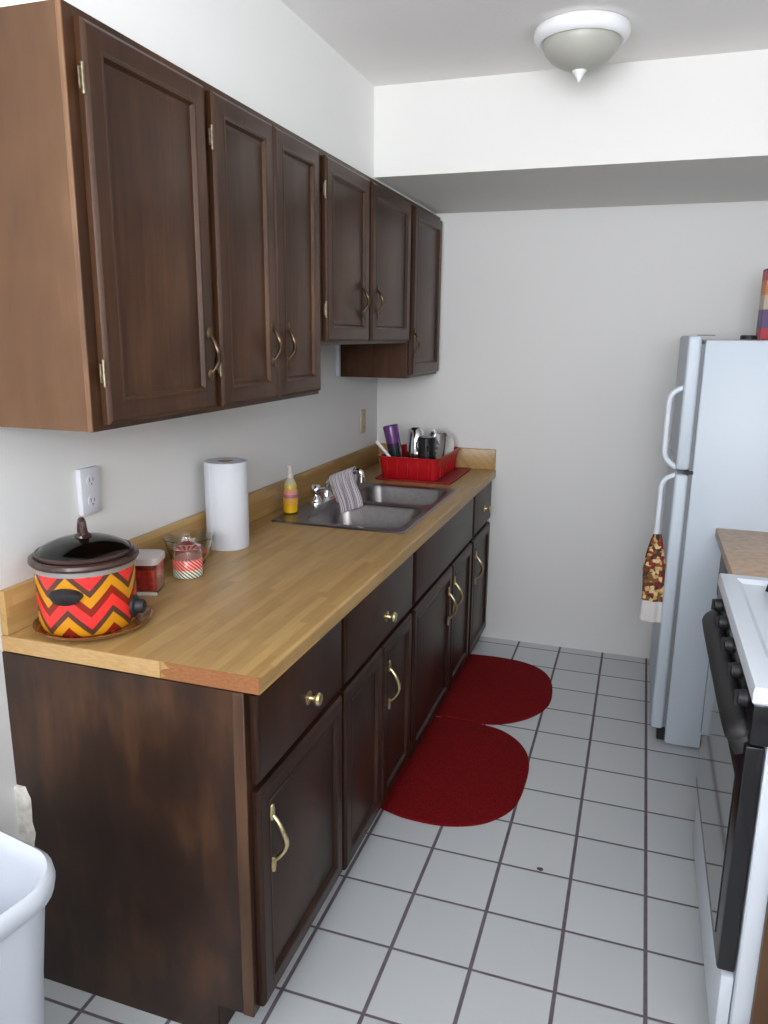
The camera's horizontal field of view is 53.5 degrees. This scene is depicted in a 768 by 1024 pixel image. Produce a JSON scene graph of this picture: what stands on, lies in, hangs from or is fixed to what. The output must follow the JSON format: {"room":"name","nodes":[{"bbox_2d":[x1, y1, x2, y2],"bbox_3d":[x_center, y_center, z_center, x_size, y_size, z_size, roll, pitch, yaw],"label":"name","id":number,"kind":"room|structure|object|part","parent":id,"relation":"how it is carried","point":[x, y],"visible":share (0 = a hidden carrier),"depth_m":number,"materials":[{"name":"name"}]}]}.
{"room":"kitchen","nodes":[
{"label":"kitchen","id":0,"kind":"room"},
{"bbox_2d":[0,345,377,838],"bbox_3d":[-0.956,-0.004,1.505,0.100,2.468,5.475,5,14,18],"label":"wall","id":1,"kind":"structure","parent":0,"point":[151,475],"depth_m":2.17,"materials":[{"name":"white paint"}]},
{"bbox_2d":[14,785,35,846],"bbox_3d":[-0.845,0.761,1.812,0.046,0.240,0.012,5,14,18],"label":"plastic bag","id":2,"kind":"object","parent":1,"relation":"attached to","point":[27,833],"depth_m":1.80,"materials":[{"name":"white plastic"}]},
{"bbox_2d":[75,465,101,515],"bbox_3d":[-0.749,-0.055,1.936,0.018,0.118,0.072,5,14,18],"label":"wall outlet","id":3,"kind":"object","parent":1,"relation":"attached to","point":[87,478],"visible":1,"depth_m":1.92,"materials":[{"name":"grey plastic"}]},
{"bbox_2d":[87,475,94,486],"bbox_3d":[-0.741,-0.079,1.927,0.002,0.031,0.031,5,14,18],"label":"socket","id":4,"kind":"object","parent":3,"relation":"attached to","point":[90,478],"depth_m":1.93,"materials":[{"name":"grey plastic"}]},
{"bbox_2d":[88,495,96,506],"bbox_3d":[-0.741,-0.029,1.939,0.002,0.031,0.031,5,14,18],"label":"socket","id":5,"kind":"object","parent":3,"relation":"attached to","point":[92,499],"depth_m":1.94,"materials":[{"name":"grey plastic"}]},
{"bbox_2d":[0,0,221,431],"bbox_3d":[-0.617,-0.575,1.635,0.367,0.747,0.442,5,14,18],"label":"upper cabinet","id":6,"kind":"object","parent":1,"relation":"attached to","point":[106,301],"visible":1,"depth_m":1.47,"materials":[{"name":"brown wood"}]},
{"bbox_3d":[-0.715,-0.531,1.442,0.308,0.746,0.003,5,14,18],"label":"panel","id":7,"kind":"part","parent":6,"relation":"part of","materials":[{"name":"brown wood"}]},
{"bbox_3d":[-0.476,-0.563,1.601,0.021,0.717,0.401,5,14,18],"label":"door","id":8,"kind":"part","parent":6,"relation":"part of","materials":[{"name":"brown wood"}]},
{"bbox_3d":[-0.400,-0.374,1.810,0.029,0.124,0.025,5,14,18],"label":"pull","id":9,"kind":"part","parent":6,"relation":"part of","materials":[{"name":"gold metal"}]},
{"bbox_2d":[0,443,378,634],"bbox_3d":[-0.443,-0.044,2.877,0.020,0.104,2.553,5,14,18],"label":"backsplash","id":10,"kind":"structure","parent":1,"relation":"attached to","point":[18,602],"depth_m":2.42,"materials":[{"name":"laminate"}]},
{"bbox_2d":[0,0,435,214],"bbox_3d":[-0.300,-1.333,2.527,0.295,0.330,2.605,5,14,18],"label":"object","id":11,"kind":"structure","parent":1,"relation":"attached to","point":[260,54],"depth_m":2.03,"materials":[{"name":"white paint"}]},
{"bbox_2d":[199,79,320,411],"bbox_3d":[-0.442,-0.692,2.143,0.367,0.747,0.656,5,14,18],"label":"upper cabinet","id":12,"kind":"object","parent":1,"relation":"attached to","point":[263,177],"visible":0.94,"depth_m":2.02,"materials":[{"name":"brown wood"}]},
{"bbox_3d":[-0.353,-0.644,1.957,0.021,0.717,0.304,5,14,18],"label":"door","id":13,"kind":"part","parent":12,"relation":"part of","materials":[{"name":"brown wood"}]},
{"bbox_3d":[-0.294,-0.464,2.111,0.029,0.124,0.025,5,14,18],"label":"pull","id":14,"kind":"part","parent":12,"relation":"part of","materials":[{"name":"gold metal"}]},
{"bbox_3d":[-0.264,-0.483,2.198,0.029,0.124,0.025,5,14,18],"label":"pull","id":15,"kind":"part","parent":12,"relation":"part of","materials":[{"name":"gold metal"}]},
{"bbox_3d":[-0.254,-0.710,2.244,0.021,0.717,0.302,5,14,18],"label":"door","id":16,"kind":"part","parent":12,"relation":"part of","materials":[{"name":"brown wood"}]},
{"bbox_2d":[335,345,340,375],"bbox_3d":[-0.207,-0.689,3.433,0.018,0.150,0.020,5,14,18],"label":"cable cover","id":17,"kind":"object","parent":1,"relation":"attached to","point":[337,347],"visible":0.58,"depth_m":3.43,"materials":[{"name":"white plastic"}]},
{"bbox_2d":[360,409,365,433],"bbox_3d":[-0.105,-0.455,3.822,0.010,0.118,0.072,5,14,18],"label":"wall outlet","id":18,"kind":"object","parent":1,"relation":"attached to","point":[362,412],"visible":1,"depth_m":3.81,"materials":[{"name":"beige plastic"}]},
{"bbox_2d":[316,146,410,344],"bbox_3d":[-0.179,-0.942,2.884,0.367,0.592,0.984,5,14,18],"label":"upper cabinet","id":19,"kind":"object","parent":1,"relation":"attached to","point":[365,224],"visible":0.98,"depth_m":2.71,"materials":[{"name":"brown wood"}]},
{"bbox_3d":[-0.123,-0.872,2.602,0.021,0.562,0.400,5,14,18],"label":"door","id":20,"kind":"part","parent":19,"relation":"part of","materials":[{"name":"brown wood"}]},
{"bbox_3d":[-0.063,-0.762,2.741,0.029,0.124,0.025,5,14,18],"label":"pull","id":21,"kind":"part","parent":19,"relation":"part of","materials":[{"name":"gold metal"}]},
{"bbox_3d":[-0.012,-0.796,2.889,0.029,0.124,0.025,5,14,18],"label":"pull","id":22,"kind":"part","parent":19,"relation":"part of","materials":[{"name":"gold metal"}]},
{"bbox_3d":[0.028,-0.973,3.041,0.021,0.562,0.490,5,14,18],"label":"door","id":23,"kind":"part","parent":19,"relation":"part of","materials":[{"name":"brown wood"}]},
{"bbox_2d":[340,200,441,378],"bbox_3d":[0.060,-1.026,3.598,0.367,0.747,0.521,5,14,18],"label":"upper cabinet","id":24,"kind":"object","parent":1,"relation":"attached to","point":[419,356],"visible":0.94,"depth_m":3.46,"materials":[{"name":"brown wood"}]},
{"bbox_3d":[0.149,-0.753,3.396,0.029,0.124,0.025,5,14,18],"label":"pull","id":25,"kind":"part","parent":24,"relation":"part of","materials":[{"name":"gold metal"}]},
{"bbox_3d":[0.199,-1.011,3.555,0.021,0.717,0.465,5,14,18],"label":"door","id":26,"kind":"part","parent":24,"relation":"part of","materials":[{"name":"brown wood"}]},
{"bbox_2d":[44,636,708,1023],"bbox_3d":[0.182,1.336,1.420,2.530,0.080,5.675,5,14,18],"label":"floor","id":27,"kind":"structure","parent":0,"point":[425,923],"depth_m":2.19,"materials":[{"name":"tile"}]},
{"bbox_2d":[0,830,55,1023],"bbox_3d":[-0.804,0.969,1.343,0.345,0.649,0.420,8,15,28],"label":"waste bin","id":28,"kind":"object","parent":27,"relation":"on","point":[27,873],"visible":1,"depth_m":1.34,"materials":[{"name":"white plastic"}]},
{"bbox_2d":[2,620,341,1023],"bbox_3d":[-0.469,0.716,1.946,0.669,0.875,0.505,5,14,18],"label":"base cabinet","id":29,"kind":"object","parent":27,"relation":"on","point":[191,834],"visible":0.98,"depth_m":1.72,"materials":[{"name":"brown wood"}]},
{"bbox_3d":[-0.589,0.765,1.729,0.584,0.874,0.003,5,14,18],"label":"panel","id":30,"kind":"part","parent":29,"relation":"part of","materials":[{"name":"brown wood"}]},
{"bbox_3d":[-0.226,0.718,1.671,0.039,0.167,0.025,5,14,18],"label":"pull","id":31,"kind":"part","parent":29,"relation":"part of","materials":[{"name":"gold metal"}]},
{"bbox_3d":[-0.193,0.422,1.789,0.019,0.200,0.470,5,14,18],"label":"drawer","id":32,"kind":"part","parent":29,"relation":"part of","materials":[{"name":"brown wood"}]},
{"bbox_3d":[-0.196,0.803,1.878,0.021,0.542,0.474,5,14,18],"label":"door","id":33,"kind":"part","parent":29,"relation":"part of","materials":[{"name":"brown wood"}]},
{"bbox_3d":[-0.163,0.442,1.802,0.033,0.034,0.034,5,14,18],"label":"knob","id":34,"kind":"part","parent":29,"relation":"part of","materials":[{"name":"gold metal"}]},
{"bbox_2d":[337,554,412,869],"bbox_3d":[-0.278,0.592,2.483,0.659,0.875,0.659,5,14,18],"label":"base cabinet","id":35,"kind":"object","parent":27,"relation":"on","point":[376,634],"visible":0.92,"depth_m":2.32,"materials":[{"name":"brown wood"}]},
{"bbox_3d":[-0.063,0.723,2.265,0.021,0.559,0.310,5,14,18],"label":"door","id":36,"kind":"part","parent":35,"relation":"part of","materials":[{"name":"brown wood"}]},
{"bbox_3d":[-0.009,0.299,2.322,0.019,0.200,0.630,5,14,18],"label":"drawer","id":37,"kind":"part","parent":35,"relation":"part of","materials":[{"name":"brown wood"}]},
{"bbox_3d":[0.024,0.323,2.344,0.033,0.034,0.034,5,14,18],"label":"knob","id":38,"kind":"part","parent":35,"relation":"part of","materials":[{"name":"gold metal"}]},
{"bbox_3d":[0.035,0.554,2.430,0.039,0.167,0.025,5,14,18],"label":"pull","id":39,"kind":"part","parent":35,"relation":"part of","materials":[{"name":"gold metal"}]},
{"bbox_3d":[0.039,0.655,2.561,0.021,0.559,0.310,5,14,18],"label":"door","id":40,"kind":"part","parent":35,"relation":"part of","materials":[{"name":"brown wood"}]},
{"bbox_2d":[408,498,473,757],"bbox_3d":[-0.017,0.419,3.238,0.659,0.875,0.974,5,14,18],"label":"base cabinet","id":41,"kind":"object","parent":27,"relation":"on","point":[440,608],"visible":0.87,"depth_m":3.04,"materials":[{"name":"brown wood"}]},
{"bbox_2d":[0,443,495,694],"bbox_3d":[-0.144,-0.002,2.794,0.645,0.142,2.576,5,14,18],"label":"countertop","id":42,"kind":"structure","parent":41,"relation":"on","point":[252,612],"depth_m":1.98,"materials":[{"name":"laminate"}]},
{"bbox_2d":[32,605,151,641],"bbox_3d":[-0.677,0.253,1.778,0.262,0.018,0.262,5,14,18],"label":"round dish","id":43,"kind":"object","parent":42,"relation":"on","point":[141,618],"visible":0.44,"depth_m":1.71,"materials":[{"name":"brown wood"}]},
{"bbox_2d":[27,517,146,636],"bbox_3d":[-0.688,0.133,1.756,0.240,0.249,0.240,10,16,36],"label":"slow cooker","id":44,"kind":"object","parent":43,"relation":"on","point":[85,581],"visible":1,"depth_m":1.68,"materials":[{"name":"multicoloured ceramic"}]},
{"bbox_3d":[-0.692,0.185,1.648,0.071,0.038,0.029,1,13,2],"label":"handle","id":45,"kind":"part","parent":44,"relation":"part of","materials":[{"name":"black plastic"}]},
{"bbox_3d":[-0.687,0.073,1.742,0.209,0.037,0.209,5,14,18],"label":"lid","id":46,"kind":"part","parent":44,"relation":"part of","materials":[{"name":"clear glass"}]},
{"bbox_3d":[-0.686,0.035,1.732,0.056,0.047,0.047,5,14,18],"label":"lid knob","id":47,"kind":"part","parent":44,"relation":"part of","materials":[{"name":"brown plastic"}]},
{"bbox_3d":[-0.569,0.218,1.768,0.029,0.052,0.049,1,13,3],"label":"control knob","id":48,"kind":"part","parent":44,"relation":"part of","materials":[{"name":"black"}]},
{"bbox_2d":[135,549,164,595],"bbox_3d":[-0.629,0.158,2.008,0.090,0.101,0.090,1,13,0],"label":"jar","id":49,"kind":"object","parent":42,"relation":"on","point":[149,564],"visible":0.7,"depth_m":1.97,"materials":[{"name":"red glass"}]},
{"bbox_3d":[-0.629,0.177,1.970,0.083,0.081,0.001,1,13,0],"label":"corner trim","id":50,"kind":"part","parent":49,"relation":"part of","materials":[{"name":"white plastic"}]},
{"bbox_3d":[-0.628,0.118,1.999,0.090,0.021,0.090,1,13,0],"label":"lid","id":51,"kind":"part","parent":49,"relation":"part of","materials":[{"name":"grey plastic"}]},
{"bbox_2d":[172,534,202,579],"bbox_3d":[-0.550,0.121,2.128,0.083,0.120,0.083,5,14,18],"label":"candle jar","id":52,"kind":"object","parent":42,"relation":"on","point":[187,559],"visible":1,"depth_m":2.10,"materials":[{"name":"clear glass"}]},
{"bbox_3d":[-0.549,0.080,2.119,0.080,0.037,0.080,5,14,18],"label":"lid","id":53,"kind":"part","parent":52,"relation":"part of","materials":[{"name":"clear glass"}]},
{"bbox_2d":[163,530,213,563],"bbox_3d":[-0.572,0.113,2.238,0.145,0.085,0.145,5,14,18],"label":"glass bowl","id":54,"kind":"object","parent":42,"relation":"on","point":[204,538],"visible":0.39,"depth_m":2.26,"materials":[{"name":"clear glass"}]},
{"bbox_2d":[204,457,249,550],"bbox_3d":[-0.498,-0.026,2.419,0.134,0.276,0.134,5,14,18],"label":"paper towel roll","id":55,"kind":"object","parent":42,"relation":"on","point":[225,478],"visible":0.98,"depth_m":2.37,"materials":[{"name":"grey paper"}]},
{"bbox_2d":[309,468,364,505],"bbox_3d":[-0.170,-0.115,3.089,0.194,0.138,0.270,5,14,18],"label":"faucet","id":56,"kind":"object","parent":42,"relation":"on","point":[327,495],"visible":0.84,"depth_m":3.04,"materials":[{"name":"silver metal"}]},
{"bbox_3d":[-0.260,-0.073,3.006,0.044,0.068,0.079,-9,16,-35],"label":"tap handle","id":57,"kind":"part","parent":56,"relation":"part of","materials":[{"name":"silver metal"}]},
{"bbox_3d":[-0.236,-0.061,3.124,0.055,0.016,0.270,5,14,18],"label":"plate","id":58,"kind":"part","parent":56,"relation":"part of","materials":[{"name":"silver metal"}]},
{"bbox_3d":[-0.168,-0.120,3.087,0.186,0.127,0.044,5,14,18],"label":"spout","id":59,"kind":"part","parent":56,"relation":"part of","materials":[{"name":"silver metal"}]},
{"bbox_2d":[329,466,362,513],"bbox_3d":[-0.148,-0.089,3.065,0.161,0.188,0.089,5,14,18],"label":"dishcloth","id":60,"kind":"object","parent":56,"relation":"hanging from","point":[343,484],"visible":1,"depth_m":3.05,"materials":[{"name":"white fabric"}]},
{"bbox_2d":[271,482,456,533],"bbox_3d":[-0.047,0.042,3.083,0.513,0.162,0.820,5,14,18],"label":"sink","id":61,"kind":"object","parent":42,"relation":"in","point":[386,508],"visible":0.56,"depth_m":3.03,"materials":[{"name":"metal"}]},
{"bbox_2d":[283,465,297,513],"bbox_3d":[-0.353,-0.088,2.869,0.058,0.180,0.074,1,13,1],"label":"dish soap bottle","id":62,"kind":"object","parent":61,"relation":"on","point":[290,493],"visible":1,"depth_m":2.85,"materials":[{"name":"yellow plastic"}]},
{"bbox_2d":[375,467,470,484],"bbox_3d":[0.199,-0.189,3.735,0.370,0.009,0.445,5,14,18],"label":"tray","id":63,"kind":"object","parent":42,"relation":"on","point":[456,473],"visible":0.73,"depth_m":3.59,"materials":[{"name":"red plastic"}]},
{"bbox_2d":[377,444,460,480],"bbox_3d":[0.178,-0.246,3.740,0.312,0.106,0.448,5,14,18],"label":"dish rack","id":64,"kind":"object","parent":63,"relation":"on","point":[404,467],"visible":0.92,"depth_m":3.56,"materials":[{"name":"red plastic"}]},
{"bbox_2d":[375,440,389,455],"bbox_3d":[0.034,-0.251,3.586,0.163,0.168,0.009,5,14,18],"label":"spatula","id":65,"kind":"object","parent":64,"relation":"in","point":[377,441],"visible":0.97,"depth_m":3.59,"materials":[{"name":"white plastic"}]},
{"bbox_2d":[383,424,402,456],"bbox_3d":[0.047,-0.296,3.628,0.108,0.245,0.072,-1,13,-7],"label":"tumbler","id":66,"kind":"object","parent":64,"relation":"in","point":[391,432],"visible":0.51,"depth_m":3.59,"materials":[{"name":"purple plastic"}]},
{"bbox_2d":[406,427,424,457],"bbox_3d":[0.149,-0.294,3.648,0.101,0.224,0.139,5,14,18],"label":"jug","id":67,"kind":"object","parent":64,"relation":"in","point":[414,433],"visible":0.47,"depth_m":3.62,"materials":[{"name":"silver metal"}]},
{"bbox_3d":[0.155,-0.273,3.605,0.012,0.113,0.056,1,13,0],"label":"jug handle","id":68,"kind":"part","parent":67,"relation":"part of","materials":[{"name":"silver metal"}]},
{"bbox_2d":[418,436,435,463],"bbox_3d":[0.196,-0.255,3.561,0.083,0.190,0.099,9,15,31],"label":"mug","id":69,"kind":"object","parent":64,"relation":"in","point":[426,445],"visible":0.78,"depth_m":3.52,"materials":[{"name":"black ceramic"}]},
{"bbox_2d":[434,429,439,458],"bbox_3d":[0.240,-0.264,3.591,0.025,0.262,0.064,9,15,31],"label":"sheet","id":70,"kind":"object","parent":64,"relation":"in","point":[437,436],"visible":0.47,"depth_m":3.58,"materials":[{"name":"silver metal"}]},
{"bbox_2d":[430,431,446,458],"bbox_3d":[0.260,-0.286,3.676,0.079,0.204,0.082,-9,16,-37],"label":"drinking glass","id":71,"kind":"object","parent":64,"relation":"in","point":[443,435],"visible":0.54,"depth_m":3.64,"materials":[{"name":"white"}]},
{"bbox_2d":[427,429,453,454],"bbox_3d":[0.265,-0.336,3.785,0.160,0.157,0.082,-4,14,-20],"label":"plate","id":72,"kind":"object","parent":64,"relation":"in","point":[449,446],"visible":0.23,"depth_m":3.79,"materials":[{"name":"white ceramic"}]},
{"bbox_3d":[0.187,0.565,2.992,0.021,0.577,0.560,5,14,18],"label":"door","id":73,"kind":"part","parent":41,"relation":"part of","materials":[{"name":"brown wood"}]},
{"bbox_3d":[0.252,0.126,3.077,0.019,0.200,0.945,5,14,18],"label":"drawer","id":74,"kind":"part","parent":41,"relation":"part of","materials":[{"name":"brown wood"}]},
{"bbox_3d":[0.285,0.393,3.157,0.039,0.167,0.025,5,14,18],"label":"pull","id":75,"kind":"part","parent":41,"relation":"part of","materials":[{"name":"gold metal"}]},
{"bbox_3d":[0.318,0.357,3.246,0.039,0.167,0.025,5,14,18],"label":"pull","id":76,"kind":"part","parent":41,"relation":"part of","materials":[{"name":"gold metal"}]},
{"bbox_3d":[0.340,0.464,3.433,0.021,0.577,0.375,5,14,18],"label":"door","id":77,"kind":"part","parent":41,"relation":"part of","materials":[{"name":"brown wood"}]},
{"bbox_2d":[381,717,528,826],"bbox_3d":[0.303,0.960,2.840,0.452,0.009,0.709,5,14,18],"label":"rug","id":78,"kind":"object","parent":27,"relation":"on","point":[460,773],"visible":0.94,"depth_m":2.78,"materials":[{"name":"red fabric"}]},
{"bbox_2d":[468,481,491,655],"bbox_3d":[0.208,0.269,3.890,0.659,0.875,0.436,5,14,18],"label":"base cabinet","id":79,"kind":"object","parent":27,"relation":"on","point":[479,541],"visible":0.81,"depth_m":3.77,"materials":[{"name":"brown wood"}]},
{"bbox_3d":[0.458,0.268,3.653,0.039,0.167,0.025,5,14,18],"label":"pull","id":80,"kind":"part","parent":79,"relation":"part of","materials":[{"name":"gold metal"}]},
{"bbox_3d":[0.478,-0.024,3.731,0.019,0.200,0.410,5,14,18],"label":"drawer","id":81,"kind":"part","parent":79,"relation":"part of","materials":[{"name":"brown wood"}]},
{"bbox_3d":[0.510,-0.015,3.749,0.033,0.034,0.034,5,14,18],"label":"knob","id":82,"kind":"part","parent":79,"relation":"part of","materials":[{"name":"gold metal"}]},
{"bbox_2d":[435,654,551,724],"bbox_3d":[0.534,0.810,3.490,0.463,0.009,0.689,5,14,18],"label":"rug","id":83,"kind":"object","parent":27,"relation":"on","point":[488,690],"visible":0.91,"depth_m":3.44,"materials":[{"name":"red fabric"}]},
{"bbox_2d":[650,335,767,747],"bbox_3d":[1.486,0.095,3.093,0.755,1.580,0.715,5,14,18],"label":"refrigerator","id":84,"kind":"object","parent":27,"relation":"on","point":[717,461],"visible":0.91,"depth_m":2.78,"materials":[{"name":"white metal"}]},
{"bbox_2d":[639,534,665,622],"bbox_3d":[1.040,0.253,2.919,0.098,0.345,0.045,5,14,18],"label":"kitchen towel","id":85,"kind":"object","parent":84,"relation":"hanging from","point":[653,574],"visible":1,"depth_m":2.91,"materials":[{"name":"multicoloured fabric"}]},
{"bbox_3d":[1.056,0.095,2.893,0.063,0.503,0.021,5,14,18],"label":"handle","id":86,"kind":"part","parent":84,"relation":"part of","materials":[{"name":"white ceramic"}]},
{"bbox_3d":[1.199,0.285,3.236,0.046,1.022,0.715,5,14,18],"label":"fridge door","id":87,"kind":"part","parent":84,"relation":"part of","materials":[{"name":"white metal"}]},
{"bbox_3d":[1.060,-0.310,2.798,0.063,0.311,0.021,5,14,18],"label":"handle","id":88,"kind":"part","parent":84,"relation":"part of","materials":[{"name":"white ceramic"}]},
{"bbox_3d":[1.207,-0.462,3.062,0.046,0.480,0.715,5,14,18],"label":"freezer door","id":89,"kind":"part","parent":84,"relation":"part of","materials":[{"name":"white metal"}]},
{"bbox_2d":[740,335,756,339],"bbox_3d":[1.408,-0.674,2.941,0.060,0.017,0.060,5,14,18],"label":"lid","id":90,"kind":"object","parent":84,"relation":"on","point":[742,337],"visible":1,"depth_m":2.92,"materials":[{"name":"black"}]},
{"bbox_2d":[756,268,767,339],"bbox_3d":[1.553,-0.797,2.930,0.190,0.265,0.065,3,13,12],"label":"food box","id":91,"kind":"object","parent":84,"relation":"on","point":[762,321],"visible":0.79,"depth_m":2.94,"materials":[{"name":"multicoloured cardboard"}]},
{"bbox_2d":[701,555,727,728],"bbox_3d":[1.446,0.614,2.483,0.669,0.870,0.647,5,14,18],"label":"base cabinet","id":92,"kind":"object","parent":27,"relation":"on","point":[722,569],"visible":0.06,"depth_m":2.76,"materials":[{"name":"brown wood"}]},
{"bbox_3d":[1.187,0.617,2.743,0.018,0.540,0.304,5,14,18],"label":"door","id":93,"kind":"part","parent":92,"relation":"part of","materials":[{"name":"white wood"}]},
{"bbox_3d":[1.191,0.240,2.655,0.018,0.195,0.304,5,14,18],"label":"drawer","id":94,"kind":"part","parent":92,"relation":"part of","materials":[{"name":"white wood"}]},
{"bbox_2d":[715,528,767,577],"bbox_3d":[1.448,0.172,2.381,0.712,0.034,0.651,5,14,18],"label":"countertop","id":95,"kind":"structure","parent":92,"relation":"on","point":[743,552],"depth_m":2.49,"materials":[{"name":"beige laminate"}]},
{"bbox_2d":[693,573,767,1023],"bbox_3d":[1.151,0.721,1.829,0.748,0.951,0.778,5,14,18],"label":"gas stove","id":96,"kind":"object","parent":27,"relation":"on","point":[730,832],"visible":1,"depth_m":1.64,"materials":[{"name":"white metal"}]},
{"bbox_3d":[0.853,1.006,1.997,0.027,0.194,0.758,5,14,18],"label":"storage drawer","id":97,"kind":"part","parent":96,"relation":"part of","materials":[{"name":"white metal"}]},
{"bbox_3d":[0.925,0.258,2.120,0.025,0.038,0.038,5,14,18],"label":"control knob","id":98,"kind":"part","parent":96,"relation":"part of","materials":[{"name":"black plastic"}]},
{"bbox_3d":[0.881,0.288,1.991,0.025,0.038,0.038,5,14,18],"label":"control knob","id":99,"kind":"part","parent":96,"relation":"part of","materials":[{"name":"black plastic"}]},
{"bbox_3d":[0.838,0.384,1.872,0.074,0.084,0.742,5,14,18],"label":"oven handle","id":100,"kind":"part","parent":96,"relation":"part of","materials":[{"name":"black"}]},
{"bbox_3d":[0.831,0.321,1.848,0.025,0.038,0.038,5,14,18],"label":"control knob","id":101,"kind":"part","parent":96,"relation":"part of","materials":[{"name":"black plastic"}]},
{"bbox_3d":[0.852,0.645,1.915,0.037,0.530,0.750,5,14,18],"label":"oven door","id":102,"kind":"part","parent":96,"relation":"part of","materials":[{"name":"black glass"}]},
{"bbox_3d":[0.782,0.354,1.704,0.025,0.038,0.038,5,14,18],"label":"control knob","id":103,"kind":"part","parent":96,"relation":"part of","materials":[{"name":"black plastic"}]},
{"bbox_3d":[0.737,0.383,1.575,0.025,0.038,0.038,5,14,18],"label":"control knob","id":104,"kind":"part","parent":96,"relation":"part of","materials":[{"name":"black plastic"}]},
{"bbox_2d":[718,573,767,705],"bbox_3d":[1.174,0.303,1.725,0.708,0.038,0.778,5,14,18],"label":"cooktop","id":105,"kind":"object","parent":96,"relation":"in","point":[744,599],"depth_m":1.81,"materials":[{"name":"white metal"}]},
{"bbox_3d":[0.860,0.337,1.842,0.038,0.087,0.768,5,14,18],"label":"control panel","id":106,"kind":"part","parent":96,"relation":"part of","materials":[{"name":"black metal"}]},
{"bbox_2d":[749,899,767,1023],"bbox_3d":[1.072,0.842,1.451,0.624,0.885,0.018,5,14,18],"label":"wooden end panel","id":107,"kind":"object","parent":27,"relation":"on","point":[759,1011],"visible":1,"depth_m":1.57,"materials":[{"name":"brown wood"}]},
{"bbox_2d":[281,0,767,85],"bbox_3d":[0.209,-1.155,0.839,2.530,0.100,5.675,5,14,18],"label":"ceiling","id":108,"kind":"structure","parent":0,"point":[388,42],"depth_m":2.28,"materials":[{"name":"white paint"}]},
{"bbox_2d":[533,9,630,81],"bbox_3d":[0.583,-1.355,2.260,0.280,0.147,0.280,5,14,18],"label":"ceiling lamp","id":109,"kind":"object","parent":108,"relation":"attached to","point":[579,42],"visible":1,"depth_m":2.18,"materials":[{"name":"white glass"}]},
{"bbox_3d":[0.582,-1.352,2.261,0.224,0.082,0.224,5,14,18],"label":"lamp shade","id":110,"kind":"part","parent":109,"relation":"part of","materials":[{"name":"white glass"}]},
{"bbox_2d":[377,201,767,658],"bbox_3d":[1.085,-0.496,3.705,2.530,2.468,0.100,5,14,18],"label":"wall","id":111,"kind":"structure","parent":0,"point":[561,330],"depth_m":3.71,"materials":[{"name":"white paint"}]},
{"bbox_2d":[379,443,495,469],"bbox_3d":[0.263,-0.291,3.970,0.642,0.104,0.020,5,14,18],"label":"backsplash","id":112,"kind":"structure","parent":111,"relation":"attached to","point":[473,458],"depth_m":3.89,"materials":[{"name":"laminate"}]},
{"bbox_2d":[374,49,767,213],"bbox_3d":[1.074,-1.426,2.945,2.035,0.312,0.917,5,14,18],"label":"soffit","id":113,"kind":"structure","parent":111,"relation":"attached to","point":[691,129],"depth_m":2.67,"materials":[{"name":"white paint"}]}
]}

